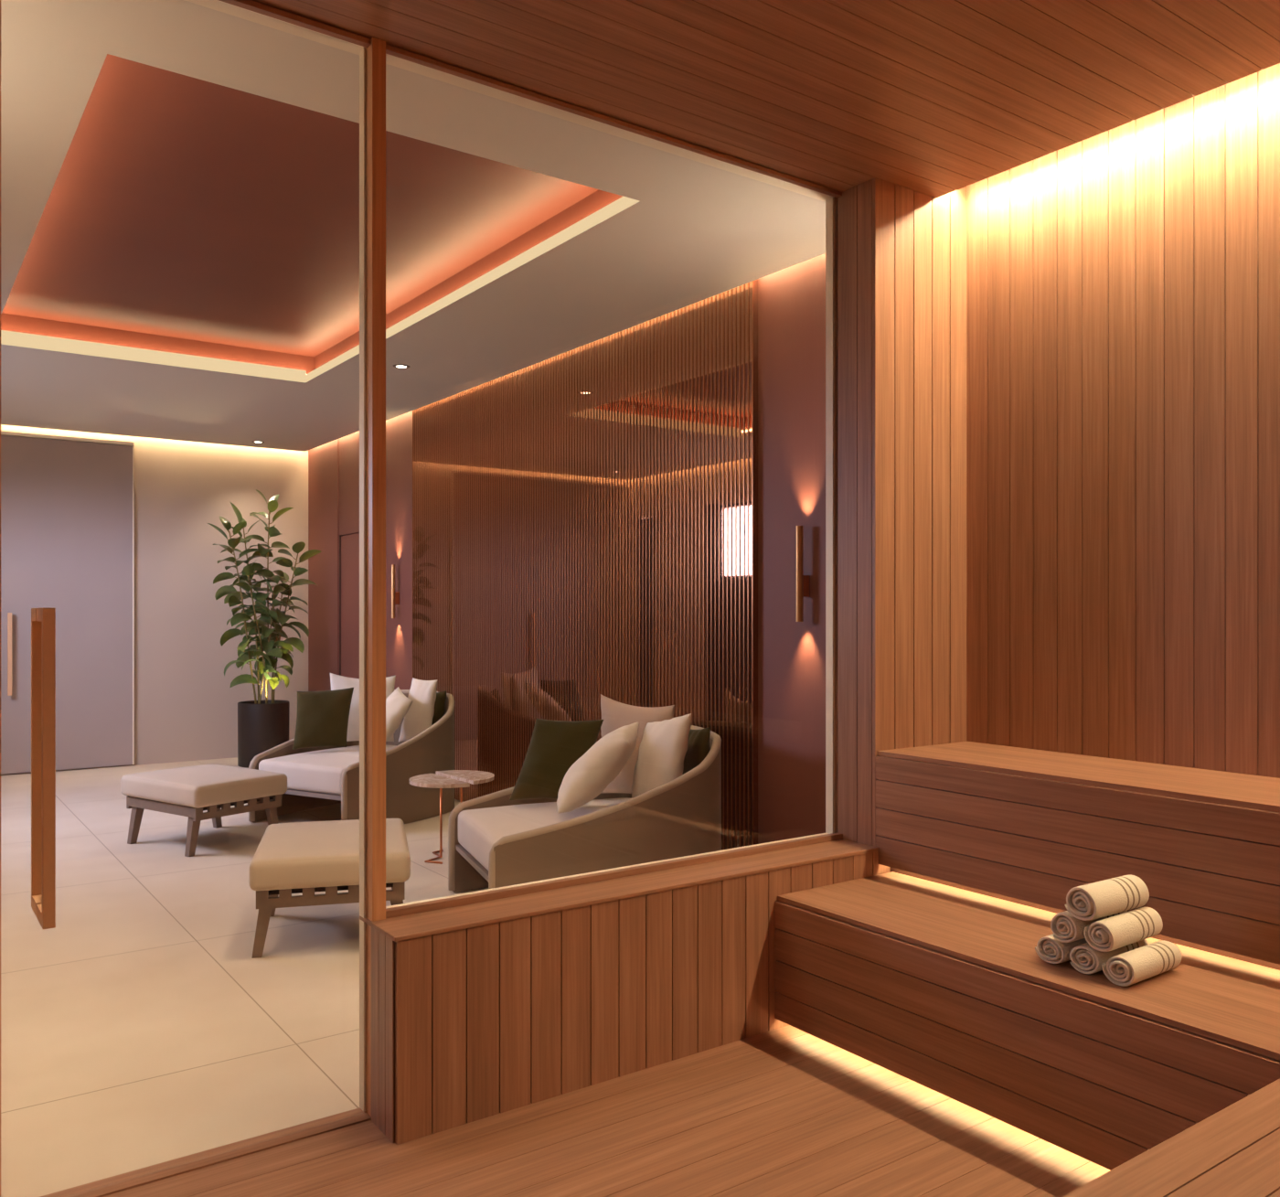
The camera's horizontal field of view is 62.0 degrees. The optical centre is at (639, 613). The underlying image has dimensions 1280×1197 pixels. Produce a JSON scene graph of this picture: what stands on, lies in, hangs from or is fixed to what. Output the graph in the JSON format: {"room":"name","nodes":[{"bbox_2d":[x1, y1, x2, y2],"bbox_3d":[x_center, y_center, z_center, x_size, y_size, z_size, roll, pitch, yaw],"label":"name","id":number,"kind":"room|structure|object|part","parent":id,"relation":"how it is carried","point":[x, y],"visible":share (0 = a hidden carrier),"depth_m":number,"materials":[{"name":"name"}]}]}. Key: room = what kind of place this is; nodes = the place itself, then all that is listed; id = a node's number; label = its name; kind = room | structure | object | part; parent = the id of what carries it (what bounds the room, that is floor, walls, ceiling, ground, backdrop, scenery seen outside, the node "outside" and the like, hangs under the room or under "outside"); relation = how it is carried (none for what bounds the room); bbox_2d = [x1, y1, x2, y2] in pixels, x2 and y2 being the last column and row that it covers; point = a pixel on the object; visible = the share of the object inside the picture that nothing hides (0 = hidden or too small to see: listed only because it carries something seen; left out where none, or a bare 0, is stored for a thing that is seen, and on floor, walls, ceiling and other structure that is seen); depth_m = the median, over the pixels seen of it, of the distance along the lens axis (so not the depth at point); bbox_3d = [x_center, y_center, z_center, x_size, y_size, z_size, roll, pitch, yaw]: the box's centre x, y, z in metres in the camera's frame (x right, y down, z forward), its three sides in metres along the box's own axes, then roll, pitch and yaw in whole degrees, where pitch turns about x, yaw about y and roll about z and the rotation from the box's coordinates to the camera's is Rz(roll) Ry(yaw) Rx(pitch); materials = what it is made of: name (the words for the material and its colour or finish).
{"room":"sauna","nodes":[
{"label":"sauna","id":0,"kind":"room"},
{"bbox_2d":[0,424,308,775],"bbox_3d":[-4.462,-0.202,8.616,3.580,2.904,0.050,0,0,-35],"label":"wall","id":1,"kind":"structure","parent":0,"point":[186,707],"depth_m":9.09,"materials":[{"name":"paint"}]},
{"bbox_2d":[0,430,134,774],"bbox_3d":[-5.004,-0.084,8.136,2.100,2.643,0.098,0,0,-35],"label":"door","id":2,"kind":"structure","parent":1,"relation":"in","point":[67,506],"depth_m":8.49,"materials":[{"name":"paint"}]},
{"bbox_3d":[-4.861,0.312,8.220,0.030,0.635,0.070,0,0,-35],"label":"handle","id":3,"kind":"part","parent":2,"relation":"part of","materials":[{"name":"orange metal"}]},
{"bbox_2d":[0,757,488,1196],"bbox_3d":[-2.435,1.280,5.774,3.680,0.060,7.030,0,0,-35],"label":"floor","id":4,"kind":"structure","parent":0,"point":[141,1029],"depth_m":3.51,"materials":[{"name":"tile"}]},
{"bbox_2d":[120,763,287,856],"bbox_3d":[-2.395,1.061,5.864,0.720,0.378,0.566,0,0,35],"label":"ottoman","id":5,"kind":"object","parent":4,"relation":"on","point":[186,791],"visible":0.99,"depth_m":5.69,"materials":[{"name":"beige fabric"}]},
{"bbox_3d":[-2.749,1.150,5.814,0.048,0.200,0.074,0,0,35],"label":"leg","id":6,"kind":"part","parent":5,"relation":"part of","materials":[{"name":"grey wood"}]},
{"bbox_3d":[-2.315,1.150,5.516,0.048,0.200,0.074,0,0,35],"label":"leg","id":7,"kind":"part","parent":5,"relation":"part of","materials":[{"name":"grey wood"}]},
{"bbox_3d":[-2.395,1.032,5.864,0.644,0.067,0.524,0,0,35],"label":"frame","id":8,"kind":"part","parent":5,"relation":"part of","materials":[{"name":"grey wood"}]},
{"bbox_3d":[-2.475,1.150,6.213,0.048,0.200,0.074,0,0,35],"label":"leg","id":9,"kind":"part","parent":5,"relation":"part of","materials":[{"name":"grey wood"}]},
{"bbox_3d":[-2.041,1.150,5.915,0.048,0.200,0.074,0,0,35],"label":"leg","id":10,"kind":"part","parent":5,"relation":"part of","materials":[{"name":"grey wood"}]},
{"bbox_2d":[207,489,320,767],"bbox_3d":[-3.108,0.115,8.815,0.914,2.270,0.618,0,0,-35],"label":"potted plant","id":11,"kind":"object","parent":4,"relation":"on","point":[263,725],"visible":0.98,"depth_m":8.73,"materials":[{"name":"plant"}]},
{"bbox_3d":[-3.117,0.990,8.831,0.406,0.520,0.406,0,0,-35],"label":"pot","id":12,"kind":"part","parent":11,"relation":"part of","materials":[{"name":"black ceramic"}]},
{"bbox_2d":[249,818,410,958],"bbox_3d":[-1.211,1.061,4.215,0.566,0.378,0.720,0,0,-14],"label":"ottoman","id":13,"kind":"object","parent":4,"relation":"on","point":[306,858],"visible":0.89,"depth_m":3.90,"materials":[{"name":"beige fabric"}]},
{"bbox_3d":[-1.379,1.150,3.900,0.074,0.200,0.048,0,0,-14],"label":"leg","id":14,"kind":"part","parent":13,"relation":"part of","materials":[{"name":"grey wood"}]},
{"bbox_3d":[-1.511,1.150,4.410,0.074,0.200,0.048,0,0,-14],"label":"leg","id":15,"kind":"part","parent":13,"relation":"part of","materials":[{"name":"wood"}]},
{"bbox_3d":[-1.211,1.032,4.215,0.524,0.067,0.644,0,0,-14],"label":"frame","id":16,"kind":"part","parent":13,"relation":"part of","materials":[{"name":"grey wood"}]},
{"bbox_3d":[-0.910,1.150,4.021,0.074,0.200,0.048,0,0,-14],"label":"leg","id":17,"kind":"part","parent":13,"relation":"part of","materials":[{"name":"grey wood"}]},
{"bbox_2d":[248,689,454,823],"bbox_3d":[-1.730,0.876,6.618,0.895,0.740,1.056,0,0,31],"label":"lounger","id":18,"kind":"object","parent":4,"relation":"on","point":[325,775],"visible":0.62,"depth_m":6.38,"materials":[{"name":"beige fabric"}]},
{"bbox_3d":[-1.758,1.044,6.571,0.740,0.022,0.888,0,0,31],"label":"seat frame","id":19,"kind":"part","parent":18,"relation":"part of","materials":[{"name":"grey wood"}]},
{"bbox_2d":[292,687,353,749],"bbox_3d":[-1.973,0.651,6.655,0.383,0.367,0.139,0,0,-25],"label":"cushion","id":20,"kind":"object","parent":18,"relation":"on","point":[322,717],"visible":1,"depth_m":6.61,"materials":[{"name":"green fabric"}]},
{"bbox_2d":[258,745,396,795],"bbox_3d":[-1.742,0.945,6.599,0.778,0.174,0.950,0,0,31],"label":"seat cushion","id":21,"kind":"object","parent":18,"relation":"on","point":[311,771],"depth_m":6.21,"materials":[{"name":"beige fabric"}]},
{"bbox_2d":[330,672,395,741],"bbox_3d":[-1.794,0.606,6.895,0.417,0.449,0.122,0,0,-9],"label":"cushion","id":22,"kind":"object","parent":18,"relation":"on","point":[337,682],"visible":0.29,"depth_m":6.86,"materials":[{"name":"beige fabric"}]},
{"bbox_2d":[385,686,412,741],"bbox_3d":[-1.545,0.635,6.568,0.294,0.341,0.261,0,0,-43],"label":"cushion","id":23,"kind":"object","parent":18,"relation":"on","point":[398,704],"visible":0.6,"depth_m":6.55,"materials":[{"name":"beige fabric"}]},
{"bbox_2d":[398,677,437,741],"bbox_3d":[-1.396,0.610,6.723,0.207,0.401,0.150,0,0,32],"label":"cushion","id":24,"kind":"object","parent":18,"relation":"on","point":[422,693],"visible":0.77,"depth_m":6.69,"materials":[{"name":"beige fabric"}]},
{"bbox_2d":[431,690,446,725],"bbox_3d":[-1.349,0.661,6.868,0.229,0.338,0.095,0,0,38],"label":"cushion","id":25,"kind":"object","parent":18,"relation":"on","point":[441,697],"visible":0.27,"depth_m":6.81,"materials":[{"name":"green fabric"}]},
{"bbox_2d":[409,769,494,863],"bbox_3d":[-0.961,1.041,5.458,0.426,0.416,0.432,0,0,0],"label":"side table","id":26,"kind":"object","parent":4,"relation":"on","point":[451,778],"visible":0.87,"depth_m":5.44,"materials":[{"name":"stone"}]},
{"bbox_3d":[-1.034,1.051,5.462,0.097,0.398,0.288,0,0,0],"label":"leg","id":27,"kind":"part","parent":26,"relation":"part of","materials":[{"name":"orange metal"}]},
{"bbox_3d":[-0.897,1.051,5.462,0.097,0.398,0.288,0,0,0],"label":"leg","id":28,"kind":"part","parent":26,"relation":"part of","materials":[{"name":"orange metal"}]},
{"bbox_2d":[448,725,721,892],"bbox_3d":[-0.227,0.876,4.610,1.056,0.740,0.895,0,0,-21],"label":"lounger","id":29,"kind":"object","parent":4,"relation":"on","point":[495,841],"visible":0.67,"depth_m":4.28,"materials":[{"name":"beige fabric"}]},
{"bbox_3d":[-0.277,1.044,4.590,0.888,0.022,0.740,0,0,-21],"label":"seat frame","id":30,"kind":"part","parent":29,"relation":"part of","materials":[{"name":"grey wood"}]},
{"bbox_2d":[458,797,631,870],"bbox_3d":[-0.247,0.945,4.601,0.950,0.174,0.778,0,0,-21],"label":"seat cushion","id":31,"kind":"object","parent":29,"relation":"on","point":[485,824],"depth_m":4.54,"materials":[{"name":"beige fabric"}]},
{"bbox_2d":[509,718,603,800],"bbox_3d":[-0.374,0.656,4.806,0.423,0.358,0.159,0,0,-1],"label":"cushion","id":32,"kind":"object","parent":29,"relation":"on","point":[554,746],"visible":0.72,"depth_m":4.76,"materials":[{"name":"green fabric"}]},
{"bbox_2d":[556,722,638,812],"bbox_3d":[-0.178,0.648,4.503,0.337,0.347,0.331,0,0,2],"label":"cushion","id":33,"kind":"object","parent":29,"relation":"on","point":[600,765],"visible":1,"depth_m":4.44,"materials":[{"name":"beige fabric"}]},
{"bbox_2d":[600,693,674,793],"bbox_3d":[-0.026,0.604,4.869,0.399,0.453,0.126,0,0,33],"label":"cushion","id":34,"kind":"object","parent":29,"relation":"on","point":[615,714],"visible":0.47,"depth_m":4.85,"materials":[{"name":"beige fabric"}]},
{"bbox_2d":[631,713,691,798],"bbox_3d":[0.086,0.611,4.519,0.161,0.398,0.321,0,0,-35],"label":"cushion","id":35,"kind":"object","parent":29,"relation":"on","point":[663,748],"visible":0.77,"depth_m":4.44,"materials":[{"name":"beige fabric"}]},
{"bbox_2d":[682,726,710,774],"bbox_3d":[0.229,0.652,4.581,0.099,0.355,0.260,0,0,-17],"label":"cushion","id":36,"kind":"object","parent":29,"relation":"on","point":[698,747],"visible":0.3,"depth_m":4.50,"materials":[{"name":"green fabric"}]},
{"bbox_2d":[1,53,598,356],"bbox_3d":[-1.742,-1.645,4.721,1.885,0.010,3.810,0,0,-35],"label":"ceiling","id":37,"kind":"structure","parent":0,"point":[179,206],"depth_m":4.43,"materials":[{"name":"brown paint"}]},
{"bbox_2d":[0,0,825,451],"bbox_3d":[-2.400,-1.465,5.725,3.460,0.030,6.910,0,0,-35],"label":"ceiling","id":38,"kind":"structure","parent":0,"point":[696,231],"depth_m":4.04,"materials":[{"name":"paint"}]},
{"bbox_2d":[0,189,622,373],"bbox_3d":[-1.742,-1.565,4.721,1.925,0.170,3.850,0,0,-35],"label":"trim","id":39,"kind":"structure","parent":38,"relation":"attached to","point":[599,199],"depth_m":5.94,"materials":[{"name":"paint"}]},
{"bbox_2d":[0,196,639,382],"bbox_3d":[-1.742,-1.488,4.721,1.709,0.074,3.634,0,0,-35],"label":"trim","id":40,"kind":"structure","parent":38,"relation":"attached to","point":[7,337],"depth_m":5.89,"materials":[{"name":"white"}]},
{"bbox_2d":[393,363,409,368],"bbox_3d":[-1.399,-1.448,6.249,0.100,0.004,0.100,0,0,-35],"label":"recessed light","id":41,"kind":"object","parent":38,"relation":"in","point":[398,366],"visible":1,"depth_m":6.24,"materials":[{"name":"white"}]},
{"bbox_2d":[252,0,842,191],"bbox_3d":[-0.343,-1.486,2.909,2.500,0.115,0.065,0,0,-35],"label":"trim","id":42,"kind":"structure","parent":0,"point":[252,0],"depth_m":2.90,"materials":[{"name":"brown wood"}]},
{"bbox_2d":[103,1024,1109,1196],"bbox_3d":[0.279,1.280,1.169,4.413,0.060,3.480,0,0,-35],"label":"floor","id":43,"kind":"structure","parent":0,"point":[786,1111],"depth_m":2.48,"materials":[{"name":"brown wood"}]},
{"bbox_2d":[774,871,1279,1170],"bbox_3d":[1.042,1.050,2.761,0.525,0.401,1.461,0,0,-35],"label":"bench","id":44,"kind":"object","parent":43,"relation":"on","point":[946,989],"visible":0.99,"depth_m":2.56,"materials":[{"name":"brown wood"}]},
{"bbox_2d":[1034,933,1087,963],"bbox_3d":[1.075,0.814,2.639,0.228,0.064,0.080,0,0,-35],"label":"rolled towel","id":45,"kind":"object","parent":44,"relation":"on","point":[1050,950],"visible":0.46,"depth_m":2.58,"materials":[{"name":"beige fabric"}]},
{"bbox_2d":[1050,910,1127,942],"bbox_3d":[1.097,0.749,2.598,0.229,0.070,0.072,0,0,-34],"label":"rolled towel","id":46,"kind":"object","parent":45,"relation":"on","point":[1065,927],"visible":0.42,"depth_m":2.54,"materials":[{"name":"beige fabric"}]},
{"bbox_2d":[1064,874,1149,920],"bbox_3d":[1.127,0.683,2.570,0.236,0.079,0.086,0,0,-33],"label":"rolled towel","id":47,"kind":"object","parent":46,"relation":"on","point":[1089,901],"visible":1,"depth_m":2.53,"materials":[{"name":"beige fabric"}]},
{"bbox_2d":[1069,938,1147,973],"bbox_3d":[1.132,0.814,2.570,0.237,0.065,0.076,0,0,-37],"label":"rolled towel","id":48,"kind":"object","parent":44,"relation":"on","point":[1085,959],"visible":0.5,"depth_m":2.51,"materials":[{"name":"beige fabric"}]},
{"bbox_2d":[1083,906,1162,951],"bbox_3d":[1.150,0.748,2.535,0.231,0.069,0.077,0,0,-36],"label":"rolled towel","id":49,"kind":"object","parent":48,"relation":"on","point":[1124,929],"visible":1,"depth_m":2.49,"materials":[{"name":"beige fabric"}]},
{"bbox_2d":[1101,940,1181,986],"bbox_3d":[1.175,0.814,2.492,0.228,0.065,0.078,0,0,-36],"label":"rolled towel","id":50,"kind":"object","parent":44,"relation":"on","point":[1127,968],"visible":1,"depth_m":2.45,"materials":[{"name":"beige fabric"}]},
{"bbox_2d":[875,741,1279,970],"bbox_3d":[1.927,0.850,2.256,0.467,0.801,3.334,0,0,-35],"label":"bench","id":51,"kind":"object","parent":43,"relation":"on","point":[1210,871],"visible":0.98,"depth_m":2.90,"materials":[{"name":"brown wood"}]},
{"bbox_2d":[1062,1077,1279,1196],"bbox_3d":[1.184,1.050,1.647,1.440,0.401,0.507,0,0,-35],"label":"bench","id":52,"kind":"object","parent":43,"relation":"on","point":[1234,1151],"visible":1,"depth_m":1.65,"materials":[{"name":"brown wood"}]},
{"bbox_2d":[394,177,966,1144],"bbox_3d":[0.227,-0.146,3.216,2.121,2.793,0.226,0,0,-35],"label":"wall","id":53,"kind":"structure","parent":0,"point":[491,1019],"depth_m":3.11,"materials":[{"name":"brown wood"}]},
{"bbox_2d":[40,1107,371,1196],"bbox_3d":[-1.616,1.258,1.999,2.290,0.024,0.069,0,0,-35],"label":"trim","id":54,"kind":"structure","parent":53,"relation":"attached to","point":[153,1173],"depth_m":2.44,"materials":[{"name":"brown wood"}]},
{"bbox_2d":[365,37,385,1116],"bbox_3d":[-0.665,-0.086,2.668,0.036,2.673,0.064,0,0,-35],"label":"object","id":55,"kind":"structure","parent":53,"relation":"attached to","point":[376,52],"depth_m":2.65,"materials":[{"name":"brown wood"}]},
{"bbox_2d":[371,927,394,1142],"bbox_3d":[-0.619,1.011,2.577,0.014,0.478,0.137,0,0,-35],"label":"trim","id":56,"kind":"structure","parent":53,"relation":"attached to","point":[382,947],"depth_m":2.57,"materials":[{"name":"brown wood"}]},
{"bbox_2d":[385,43,842,917],"bbox_3d":[0.001,-0.332,3.160,1.619,2.182,0.085,0,0,-35],"label":"window","id":57,"kind":"structure","parent":53,"relation":"in","point":[396,57],"depth_m":3.25,"materials":[{"name":"clear glass"}]},
{"bbox_2d":[359,839,878,941],"bbox_3d":[0.034,0.765,3.077,1.661,0.011,0.230,0,0,-35],"label":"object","id":58,"kind":"structure","parent":53,"relation":"on","point":[434,922],"depth_m":2.92,"materials":[{"name":"brown wood"}]},
{"bbox_2d":[257,0,1279,198],"bbox_3d":[0.212,-1.438,1.121,4.247,0.030,3.480,0,0,-35],"label":"ceiling","id":59,"kind":"structure","parent":0,"point":[935,99],"depth_m":2.75,"materials":[{"name":"brown wood"}]},
{"bbox_2d":[308,63,1279,843],"bbox_3d":[0.069,-0.202,5.349,0.097,2.904,10.530,0,0,-35],"label":"wall","id":60,"kind":"structure","parent":0,"point":[1123,282],"depth_m":3.37,"materials":[{"name":"brown wood"}]},
{"bbox_2d":[339,533,359,678],"bbox_3d":[-2.326,0.295,8.727,0.034,1.910,0.688,0,0,-35],"label":"door","id":61,"kind":"structure","parent":60,"relation":"in","point":[349,544],"depth_m":8.83,"materials":[{"name":"red paint"}]},
{"bbox_2d":[391,564,399,618],"bbox_3d":[-1.825,-0.165,7.947,0.062,0.398,0.031,0,0,-35],"label":"wall sconce","id":62,"kind":"object","parent":60,"relation":"attached to","point":[395,596],"visible":1,"depth_m":7.92,"materials":[{"name":"gold metal"}]},
{"bbox_2d":[412,278,757,850],"bbox_3d":[-0.561,-0.126,6.199,0.033,2.728,3.685,0,0,-35],"label":"mirror panel","id":63,"kind":"object","parent":60,"relation":"attached to","point":[585,517],"visible":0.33,"depth_m":5.70,"materials":[{"name":"brown mirror"}]},
{"bbox_2d":[795,525,809,621],"bbox_3d":[0.675,-0.165,4.440,0.062,0.398,0.031,0,0,-35],"label":"wall sconce","id":64,"kind":"object","parent":60,"relation":"attached to","point":[802,581],"visible":1,"depth_m":4.42,"materials":[{"name":"gold metal"}]},
{"bbox_2d":[834,179,872,845],"bbox_3d":[0.707,-0.086,3.577,0.015,2.673,0.198,0,0,-35],"label":"wall pillar","id":65,"kind":"structure","parent":0,"point":[853,210],"depth_m":3.55,"materials":[{"name":"brown wood"}]},
{"bbox_3d":[-1.945,-0.147,1.745,1.460,2.793,0.100,0,0,-35],"label":"wall partition","id":66,"kind":"structure","parent":0,"visible":0},
{"bbox_2d":[0,0,0,1196],"bbox_3d":[-1.334,-0.086,2.180,0.040,2.673,0.100,0,0,-35],"label":"trim","id":67,"kind":"structure","parent":66,"relation":"attached to","point":[0,0],"depth_m":2.15,"materials":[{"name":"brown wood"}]},
{"bbox_2d":[31,0,370,1111],"bbox_3d":[-1.000,-0.089,2.426,0.790,2.666,0.208,0,0,-35],"label":"door","id":68,"kind":"structure","parent":66,"relation":"in","point":[43,620],"depth_m":2.48,"materials":[{"name":"clear glass"}]},
{"bbox_3d":[-1.256,0.313,2.243,0.023,0.650,0.208,0,0,-35],"label":"handle","id":69,"kind":"part","parent":68,"relation":"part of","materials":[{"name":"brown wood"}]}
]}

